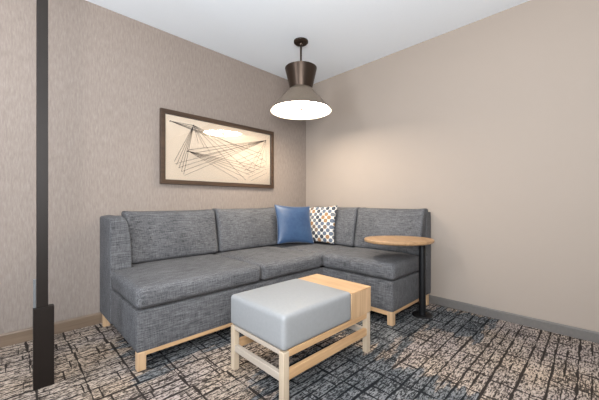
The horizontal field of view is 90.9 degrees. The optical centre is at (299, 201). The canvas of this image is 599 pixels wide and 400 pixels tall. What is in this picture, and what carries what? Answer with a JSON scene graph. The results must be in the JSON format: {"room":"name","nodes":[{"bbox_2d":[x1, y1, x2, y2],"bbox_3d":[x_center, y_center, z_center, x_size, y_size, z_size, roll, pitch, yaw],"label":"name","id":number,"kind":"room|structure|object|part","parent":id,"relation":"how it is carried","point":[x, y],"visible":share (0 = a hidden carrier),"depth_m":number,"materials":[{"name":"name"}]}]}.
{"room":"hotel room","nodes":[
{"label":"hotel room","id":0,"kind":"room"},
{"bbox_2d":[0,0,305,333],"bbox_3d":[-1.830,-0.310,2.344,5.520,2.620,0.120,0,0,-45],"label":"wall","id":1,"kind":"structure","parent":0,"point":[111,73],"depth_m":2.40,"materials":[{"name":"paint"}]},
{"bbox_2d":[0,312,101,347],"bbox_3d":[-1.831,0.955,2.250,5.387,0.090,0.013,0,0,-45],"label":"baseboard","id":2,"kind":"structure","parent":1,"relation":"attached to","point":[23,335],"depth_m":2.25,"materials":[{"name":"beige wood"}]},
{"bbox_2d":[159,108,273,187],"bbox_3d":[-0.816,-0.525,3.230,1.359,0.706,0.038,0,0,-45],"label":"framed art","id":3,"kind":"object","parent":1,"relation":"attached to","point":[193,149],"visible":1,"depth_m":3.13,"materials":[{"name":"brown paper"}]},
{"bbox_2d":[0,301,598,399],"bbox_3d":[0.066,1.050,0.421,5.520,0.100,5.520,0,0,-45],"label":"floor","id":4,"kind":"structure","parent":0,"point":[454,354],"depth_m":1.80,"materials":[{"name":"carpet"}]},
{"bbox_2d":[33,0,53,390],"bbox_3d":[-1.392,-0.310,1.605,0.086,2.620,0.044,0,0,-45],"label":"metal post","id":5,"kind":"object","parent":4,"relation":"on","point":[43,312],"visible":1,"depth_m":1.59,"materials":[{"name":"brown metal"}]},
{"bbox_2d":[100,207,430,371],"bbox_3d":[-0.168,0.530,2.661,2.440,0.939,1.735,0,0,-45],"label":"sectional sofa","id":6,"kind":"object","parent":4,"relation":"on","point":[168,278],"visible":0.8,"depth_m":2.46,"materials":[{"name":"grey fabric"}]},
{"bbox_3d":[-1.564,0.946,2.387,0.048,0.108,0.048,0,0,-45],"label":"leg","id":7,"kind":"part","parent":6,"relation":"part of","materials":[{"name":"brown wood"}]},
{"bbox_3d":[-1.466,0.504,2.348,0.145,0.792,0.358,0,0,-45],"label":"arm","id":8,"kind":"part","parent":6,"relation":"part of"},
{"bbox_3d":[-0.949,0.946,1.764,0.048,0.108,0.048,0,0,-45],"label":"leg","id":9,"kind":"part","parent":6,"relation":"part of","materials":[{"name":"brown wood"}]},
{"bbox_2d":[121,209,217,263],"bbox_3d":[-1.145,0.287,2.687,0.802,0.425,0.226,0,0,-45],"label":"cushion","id":10,"kind":"object","parent":6,"relation":"on","point":[155,236],"depth_m":2.59,"materials":[{"name":"grey fabric"}]},
{"bbox_2d":[111,254,260,308],"bbox_3d":[-0.908,0.573,2.325,0.914,0.162,0.846,0,0,-45],"label":"seat cushion","id":11,"kind":"object","parent":6,"relation":"on","point":[168,282],"depth_m":2.06,"materials":[{"name":"grey fabric"}]},
{"bbox_3d":[-0.361,0.903,2.344,1.688,0.026,0.044,0,0,-45],"label":"rail","id":12,"kind":"part","parent":6,"relation":"part of","materials":[{"name":"brown wood"}]},
{"bbox_3d":[-0.572,0.768,2.535,1.680,0.248,0.634,0,0,-45],"label":"seat","id":13,"kind":"part","parent":6,"relation":"part of","materials":[{"name":"grey fabric"}]},
{"bbox_2d":[212,207,278,251],"bbox_3d":[-0.563,0.283,3.261,0.801,0.433,0.225,0,0,-45],"label":"cushion","id":14,"kind":"object","parent":6,"relation":"on","point":[249,228],"depth_m":3.13,"materials":[{"name":"grey fabric"}]},
{"bbox_2d":[215,246,320,279],"bbox_3d":[-0.322,0.573,2.903,0.722,0.162,0.846,0,0,-45],"label":"seat cushion","id":15,"kind":"object","parent":6,"relation":"on","point":[274,262],"depth_m":2.69,"materials":[{"name":"grey fabric"}]},
{"bbox_2d":[274,205,313,243],"bbox_3d":[-0.060,0.258,3.409,0.479,0.457,0.191,0,0,-25],"label":"throw pillow","id":16,"kind":"object","parent":6,"relation":"on","point":[293,223],"visible":1,"depth_m":3.35,"materials":[{"name":"blue leather"}]},
{"bbox_2d":[273,242,352,265],"bbox_3d":[0.146,0.574,3.390,0.617,0.160,0.785,0,0,-45],"label":"seat cushion","id":17,"kind":"object","parent":6,"relation":"on","point":[320,248],"depth_m":3.28,"materials":[{"name":"grey fabric"}]},
{"bbox_2d":[306,205,337,243],"bbox_3d":[0.239,0.265,3.514,0.458,0.454,0.159,0,0,35],"label":"throw pillow","id":18,"kind":"object","parent":6,"relation":"on","point":[322,219],"visible":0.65,"depth_m":3.43,"materials":[{"name":"multicoloured fabric"}]},
{"bbox_2d":[314,207,360,246],"bbox_3d":[0.417,0.281,3.574,0.225,0.439,0.678,0,0,-45],"label":"cushion","id":19,"kind":"object","parent":6,"relation":"on","point":[346,217],"depth_m":3.36,"materials":[{"name":"grey fabric"}]},
{"bbox_2d":[323,247,418,280],"bbox_3d":[0.704,0.571,2.847,0.644,0.170,0.775,0,0,-45],"label":"seat cushion","id":20,"kind":"object","parent":6,"relation":"on","point":[361,263],"depth_m":2.63,"materials":[{"name":"grey fabric"}]},
{"bbox_3d":[0.724,0.768,2.880,0.696,0.248,0.773,0,0,-45],"label":"seat","id":21,"kind":"part","parent":6,"relation":"part of","materials":[{"name":"grey fabric"}]},
{"bbox_3d":[0.693,0.497,3.446,0.111,0.805,1.615,0,0,-45],"label":"frame","id":22,"kind":"part","parent":6,"relation":"part of","materials":[{"name":"grey fabric"}]},
{"bbox_3d":[0.496,0.908,2.659,0.044,0.036,0.759,0,0,-45],"label":"rail","id":23,"kind":"part","parent":6,"relation":"part of","materials":[{"name":"brown wood"}]},
{"bbox_3d":[0.747,0.946,2.402,0.048,0.108,0.048,0,0,-45],"label":"leg","id":24,"kind":"part","parent":6,"relation":"part of","materials":[{"name":"brown wood"}]},
{"bbox_2d":[354,208,427,254],"bbox_3d":[0.924,0.281,3.059,0.225,0.437,0.741,0,0,-45],"label":"cushion","id":25,"kind":"object","parent":6,"relation":"on","point":[368,222],"depth_m":2.96,"materials":[{"name":"grey fabric"}]},
{"bbox_3d":[1.007,0.903,2.657,0.680,0.026,0.040,0,0,-45],"label":"rail","id":26,"kind":"part","parent":6,"relation":"part of","materials":[{"name":"brown wood"}]},
{"bbox_3d":[1.230,0.946,2.878,0.048,0.108,0.048,0,0,-45],"label":"leg","id":27,"kind":"part","parent":6,"relation":"part of","materials":[{"name":"brown wood"}]},
{"bbox_2d":[231,274,370,399],"bbox_3d":[0.030,0.773,1.875,0.784,0.454,0.494,0,0,-45],"label":"ottoman","id":28,"kind":"object","parent":4,"relation":"on","point":[289,317],"visible":1,"depth_m":1.67,"materials":[{"name":"grey leather"}]},
{"bbox_3d":[-0.388,0.869,1.775,0.037,0.262,0.037,0,0,-45],"label":"leg","id":29,"kind":"part","parent":28,"relation":"part of","materials":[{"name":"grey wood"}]},
{"bbox_3d":[-0.076,0.869,1.459,0.037,0.262,0.037,0,0,-45],"label":"leg","id":30,"kind":"part","parent":28,"relation":"part of","materials":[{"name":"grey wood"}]},
{"bbox_3d":[0.448,0.869,1.976,0.037,0.262,0.037,0,0,-45],"label":"leg","id":31,"kind":"part","parent":28,"relation":"part of","materials":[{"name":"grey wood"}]},
{"bbox_2d":[364,236,434,318],"bbox_3d":[0.866,0.660,2.576,0.536,0.680,0.532,0,0,-45],"label":"side table","id":32,"kind":"object","parent":4,"relation":"on","point":[421,242],"visible":1,"depth_m":2.58,"materials":[{"name":"brown wood"}]},
{"bbox_3d":[1.086,0.995,2.608,0.176,0.010,0.176,0,0,-45],"label":"plate","id":33,"kind":"part","parent":32,"relation":"part of","materials":[{"name":"black metal"}]},
{"bbox_2d":[86,0,529,83],"bbox_3d":[0.066,-1.670,0.421,5.520,0.100,5.520,0,0,-45],"label":"ceiling","id":34,"kind":"structure","parent":0,"point":[342,36],"depth_m":2.69,"materials":[{"name":"paint"}]},
{"bbox_2d":[270,37,331,119],"bbox_3d":[0.015,-1.265,2.968,0.618,0.706,0.618,0,0,-45],"label":"pendant lamp","id":35,"kind":"object","parent":34,"relation":"hanging from","point":[300,102],"visible":1,"depth_m":2.87,"materials":[{"name":"brown metal"}]},
{"bbox_3d":[0.015,-1.240,2.968,0.320,0.205,0.320,0,0,-45],"label":"lamp shade","id":36,"kind":"part","parent":35,"relation":"part of","materials":[{"name":"brown metal"}]},
{"bbox_3d":[0.015,-1.395,2.968,0.020,0.390,0.020,0,0,-45],"label":"rod","id":37,"kind":"part","parent":35,"relation":"part of","materials":[{"name":"brown metal"}]},
{"bbox_3d":[0.015,-1.039,2.968,0.618,0.254,0.618,0,0,-45],"label":"lamp shade","id":38,"kind":"part","parent":35,"relation":"part of","materials":[{"name":"brown metal"}]},
{"bbox_2d":[276,101,325,114],"bbox_3d":[0.015,-0.953,2.968,0.504,0.006,0.504,0,0,-45],"label":"diffuser","id":39,"kind":"object","parent":35,"relation":"attached to","point":[293,107],"depth_m":3.00,"materials":[{"name":"white glass"}]},
{"bbox_2d":[306,0,598,331],"bbox_3d":[2.030,-0.310,2.275,0.120,2.620,5.400,0,0,-45],"label":"wall","id":40,"kind":"structure","parent":0,"point":[489,126],"depth_m":2.56,"materials":[{"name":"beige paint"}]},
{"bbox_2d":[429,295,598,342],"bbox_3d":[1.983,0.962,2.228,0.013,0.076,5.400,0,0,-45],"label":"baseboard","id":41,"kind":"structure","parent":40,"relation":"attached to","point":[584,334],"depth_m":2.40,"materials":[{"name":"grey paint"}]}
]}

